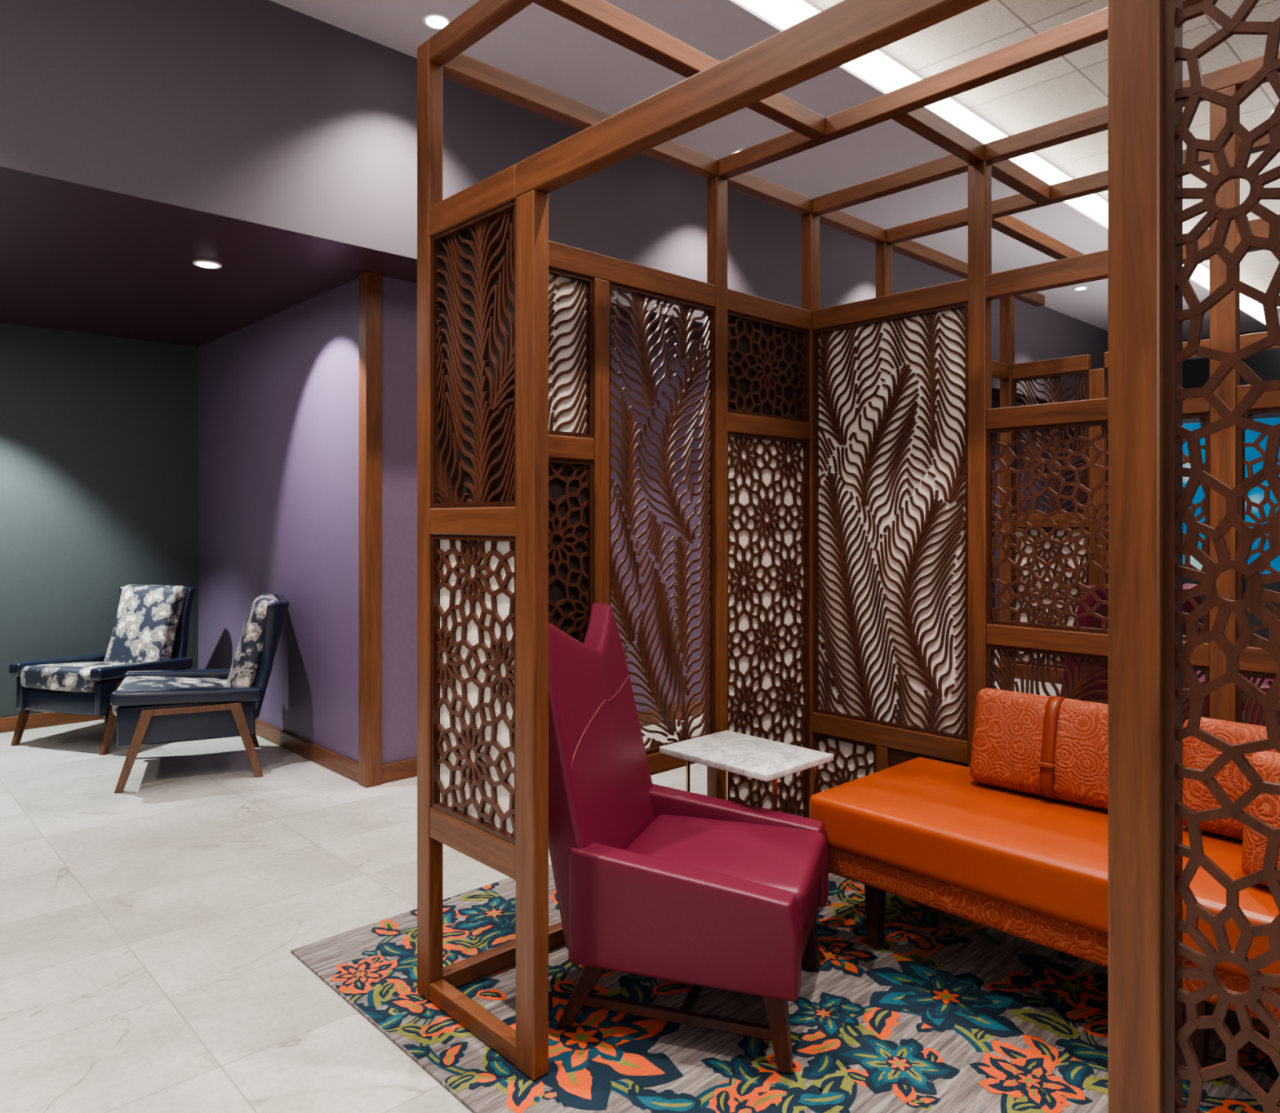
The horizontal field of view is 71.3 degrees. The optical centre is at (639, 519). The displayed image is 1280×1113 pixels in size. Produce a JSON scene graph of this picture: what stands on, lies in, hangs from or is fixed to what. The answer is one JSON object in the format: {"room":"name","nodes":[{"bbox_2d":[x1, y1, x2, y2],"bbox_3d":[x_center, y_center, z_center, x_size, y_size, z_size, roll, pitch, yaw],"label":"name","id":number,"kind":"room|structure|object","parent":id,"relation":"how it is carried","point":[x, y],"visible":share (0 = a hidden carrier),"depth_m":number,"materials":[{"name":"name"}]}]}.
{"room":"hotel lobby lounge","nodes":[
{"label":"hotel lobby lounge","id":0,"kind":"room"},
{"bbox_2d":[0,322,198,717],"bbox_3d":[-5.076,0.045,4.533,5.230,2.510,0.240,0,0,-43],"label":"wall","id":1,"kind":"structure","parent":0,"point":[99,434],"depth_m":5.77,"materials":[{"name":"paint"}]},
{"bbox_2d":[0,711,103,733],"bbox_3d":[-4.994,1.255,4.432,5.210,0.090,0.020,0,0,-43],"label":"baseboard","id":2,"kind":"structure","parent":1,"relation":"attached to","point":[37,720],"depth_m":5.60,"materials":[{"name":"brown wood"}]},
{"bbox_2d":[0,166,1051,405],"bbox_3d":[-0.440,-1.229,6.882,15.200,0.042,3.179,0,0,-43],"label":"ceiling","id":3,"kind":"structure","parent":0,"point":[75,257],"depth_m":4.22,"materials":[{"name":"paint"}]},
{"bbox_2d":[192,259,222,268],"bbox_3d":[-2.038,-1.204,4.204,0.124,0.008,0.124,0,0,-43],"label":"recessed light","id":4,"kind":"object","parent":3,"relation":"in","point":[200,263],"visible":1,"depth_m":4.19,"materials":[{"name":"white"}]},
{"bbox_2d":[0,0,1107,402],"bbox_3d":[0.589,-1.830,5.790,15.200,1.240,0.180,0,0,-43],"label":"wall","id":5,"kind":"structure","parent":0,"point":[268,113],"depth_m":3.79,"materials":[{"name":"purple paint"}]},
{"bbox_2d":[0,648,1199,1112],"bbox_3d":[1.865,1.350,4.437,15.200,0.100,9.900,0,0,-43],"label":"floor","id":6,"kind":"structure","parent":0,"point":[149,930],"depth_m":2.92,"materials":[{"name":"white tile"}]},
{"bbox_2d":[8,584,195,755],"bbox_3d":[-3.181,0.858,5.401,0.694,0.885,0.805,0,0,18],"label":"lounge armchair","id":7,"kind":"object","parent":6,"relation":"on","point":[150,632],"visible":0.86,"depth_m":5.36,"materials":[{"name":"fabric"}]},
{"bbox_2d":[20,661,130,692],"bbox_3d":[-3.219,0.925,5.282,0.524,0.185,0.555,0,0,18],"label":"seat cushion","id":8,"kind":"object","parent":7,"relation":"on","point":[35,676],"depth_m":5.04,"materials":[{"name":"fabric"}]},
{"bbox_2d":[103,584,187,662],"bbox_3d":[-3.113,0.677,5.615,0.461,0.525,0.258,0,0,18],"label":"cushion","id":9,"kind":"object","parent":7,"relation":"on","point":[149,624],"depth_m":5.56,"materials":[{"name":"fabric"}]},
{"bbox_2d":[110,593,288,792],"bbox_3d":[-2.297,0.858,4.718,0.805,0.885,0.694,0,0,-25],"label":"lounge armchair","id":10,"kind":"object","parent":6,"relation":"on","point":[150,707],"visible":1,"depth_m":4.48,"materials":[{"name":"blue leather"}]},
{"bbox_2d":[112,675,226,715],"bbox_3d":[-2.410,0.925,4.665,0.555,0.185,0.524,0,0,-25],"label":"seat cushion","id":11,"kind":"object","parent":10,"relation":"on","point":[129,682],"depth_m":4.66,"materials":[{"name":"fabric"}]},
{"bbox_2d":[226,593,278,686],"bbox_3d":[-2.093,0.677,4.812,0.258,0.525,0.461,0,0,-25],"label":"cushion","id":12,"kind":"object","parent":10,"relation":"on","point":[247,661],"depth_m":4.62,"materials":[{"name":"fabric"}]},
{"bbox_2d":[290,863,1279,1112],"bbox_3d":[1.850,1.295,2.685,4.225,0.010,3.970,0,0,-43],"label":"area rug","id":13,"kind":"object","parent":6,"relation":"on","point":[951,1013],"visible":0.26,"depth_m":2.26,"materials":[{"name":"multicoloured carpet"}]},
{"bbox_2d":[548,603,828,1073],"bbox_3d":[0.117,0.773,2.433,0.726,1.031,0.604,0,0,19],"label":"chair","id":14,"kind":"object","parent":13,"relation":"on","point":[652,880],"visible":0.93,"depth_m":2.23,"materials":[{"name":"leather"}]},
{"bbox_2d":[625,813,825,930],"bbox_3d":[0.219,0.933,2.398,0.510,0.134,0.444,0,0,19],"label":"seat cushion","id":15,"kind":"object","parent":14,"relation":"on","point":[782,854],"depth_m":2.38,"materials":[{"name":"leather"}]},
{"bbox_2d":[659,729,833,919],"bbox_3d":[0.336,1.012,2.855,0.335,0.552,0.445,0,0,-43],"label":"side table","id":16,"kind":"object","parent":13,"relation":"on","point":[760,758],"visible":0.65,"depth_m":2.81,"materials":[{"name":"white stone"}]},
{"bbox_2d":[417,0,1279,1112],"bbox_3d":[1.896,-0.001,2.673,3.974,2.578,3.090,0,0,-43],"label":"screen","id":17,"kind":"object","parent":13,"relation":"on","point":[849,566],"visible":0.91,"depth_m":2.49,"materials":[{"name":"brown wood"}]},
{"bbox_2d":[808,756,1279,1067],"bbox_3d":[1.367,1.046,2.216,0.650,0.462,1.850,0,0,-43],"label":"upholstered bench","id":18,"kind":"object","parent":13,"relation":"on","point":[1031,867],"visible":0.72,"depth_m":2.33,"materials":[{"name":"orange leather"}]},
{"bbox_2d":[969,688,1107,809],"bbox_3d":[1.225,0.668,2.619,0.494,0.299,0.186,0,0,41],"label":"throw pillow","id":19,"kind":"object","parent":18,"relation":"on","point":[1053,747],"visible":0.69,"depth_m":2.59,"materials":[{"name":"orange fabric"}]},
{"bbox_2d":[1182,716,1279,839],"bbox_3d":[1.614,0.668,2.207,0.187,0.299,0.495,0,0,-36],"label":"throw pillow","id":20,"kind":"object","parent":18,"relation":"on","point":[1197,753],"visible":0.39,"depth_m":2.29,"materials":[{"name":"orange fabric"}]},
{"bbox_2d":[1240,751,1279,886],"bbox_3d":[1.518,0.666,1.825,0.175,0.298,0.490,0,0,-33],"label":"throw pillow","id":21,"kind":"object","parent":18,"relation":"on","point":[1265,806],"visible":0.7,"depth_m":1.97,"materials":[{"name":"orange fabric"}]},
{"bbox_2d":[1060,582,1202,723],"bbox_3d":[1.934,0.773,3.884,0.604,1.031,0.726,0,0,-13],"label":"chair","id":22,"kind":"object","parent":6,"relation":"on","point":[1089,620],"visible":0.09,"depth_m":3.54,"materials":[{"name":"leather"}]},
{"bbox_2d":[1196,671,1279,726],"bbox_3d":[3.378,0.785,4.827,0.726,1.031,0.604,0,0,27],"label":"chair","id":23,"kind":"object","parent":6,"relation":"on","point":[1264,685],"visible":0.03,"depth_m":4.61,"materials":[{"name":"leather"}]},
{"bbox_2d":[1196,674,1273,684],"bbox_3d":[3.282,0.945,4.876,0.510,0.134,0.444,0,0,27],"label":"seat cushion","id":24,"kind":"object","parent":23,"relation":"on","point":[1201,679],"depth_m":4.92,"materials":[{"name":"leather"}]},
{"bbox_2d":[198,275,1107,764],"bbox_3d":[1.337,0.045,8.810,9.970,2.510,2.810,0,0,-43],"label":"wall","id":25,"kind":"structure","parent":0,"point":[278,393],"depth_m":5.00,"materials":[{"name":"purple paint"}]},
{"bbox_2d":[255,718,359,782],"bbox_3d":[-2.227,1.255,5.308,0.020,0.090,2.500,0,0,-43],"label":"baseboard","id":26,"kind":"structure","parent":25,"relation":"attached to","point":[347,767],"depth_m":4.83,"materials":[{"name":"brown wood"}]},
{"bbox_2d":[359,271,382,787],"bbox_3d":[-1.325,0.045,4.385,0.085,2.510,0.080,0,0,-43],"label":"trim","id":27,"kind":"structure","parent":25,"relation":"attached to","point":[370,282],"depth_m":4.36,"materials":[{"name":"brown wood"}]},
{"bbox_2d":[382,700,703,783],"bbox_3d":[2.327,1.255,7.799,9.915,0.090,0.020,0,0,-43],"label":"baseboard","id":28,"kind":"structure","parent":25,"relation":"attached to","point":[393,771],"depth_m":4.49,"materials":[{"name":"brown wood"}]},
{"bbox_2d":[269,0,1266,340],"bbox_3d":[1.097,-2.295,5.252,15.200,0.310,1.300,0,0,-43],"label":"ceiling","id":29,"kind":"structure","parent":0,"point":[537,45],"depth_m":4.53,"materials":[{"name":"white paint"}]},
{"bbox_2d":[422,12,451,30],"bbox_3d":[-0.870,-2.136,3.825,0.124,0.008,0.124,0,0,-43],"label":"recessed light","id":30,"kind":"object","parent":29,"relation":"in","point":[437,21],"visible":0.85,"depth_m":3.81,"materials":[{"name":"white"}]},
{"bbox_2d":[730,148,745,154],"bbox_3d":[0.593,-2.136,5.203,0.124,0.008,0.124,0,0,-43],"label":"recessed light","id":31,"kind":"object","parent":29,"relation":"in","point":[739,149],"visible":0.2,"depth_m":5.16,"materials":[{"name":"white"}]},
{"bbox_2d":[1073,286,1088,290],"bbox_3d":[4.064,-2.136,8.227,0.124,0.008,0.124,0,0,-43],"label":"recessed light","id":32,"kind":"object","parent":29,"relation":"in","point":[1077,288],"visible":1,"depth_m":8.22,"materials":[{"name":"white"}]},
{"bbox_2d":[809,0,1279,308],"bbox_3d":[3.401,-2.405,2.807,15.200,0.090,5.420,0,0,-43],"label":"ceiling","id":33,"kind":"structure","parent":0,"point":[1073,83],"depth_m":4.70,"materials":[{"name":"tile"}]},
{"bbox_2d":[735,0,1266,324],"bbox_3d":[1.548,-2.240,4.773,15.200,0.170,0.015,0,0,-43],"label":"ceiling light","id":34,"kind":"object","parent":33,"relation":"in","point":[875,67],"depth_m":4.91,"materials":[{"name":"white plastic"}]},
{"bbox_2d":[1268,106,1275,115],"bbox_3d":[3.689,-2.356,5.125,0.124,0.008,0.124,0,0,-43],"label":"recessed light","id":35,"kind":"object","parent":33,"relation":"in","point":[1271,111],"visible":0.39,"depth_m":5.14,"materials":[{"name":"white"}]},
{"bbox_2d":[1182,307,1279,388],"bbox_3d":[7.469,-0.575,9.718,0.200,3.750,9.900,0,0,-43],"label":"wall","id":36,"kind":"structure","parent":0,"point":[1265,364],"depth_m":10.15,"materials":[{"name":"paint"}]},
{"bbox_2d":[1182,413,1279,639],"bbox_3d":[5.718,0.100,7.106,0.130,2.400,3.500,0,0,-43],"label":"wall partition","id":37,"kind":"structure","parent":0,"point":[1275,586],"depth_m":7.53,"materials":[{"name":"stone"}]},
{"bbox_2d":[1182,417,1279,573],"bbox_3d":[5.112,-0.200,7.600,0.065,1.300,1.650,0,0,-43],"label":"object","id":38,"kind":"structure","parent":37,"relation":"attached to","point":[1256,494],"depth_m":7.51,"materials":[{"name":"blue"}]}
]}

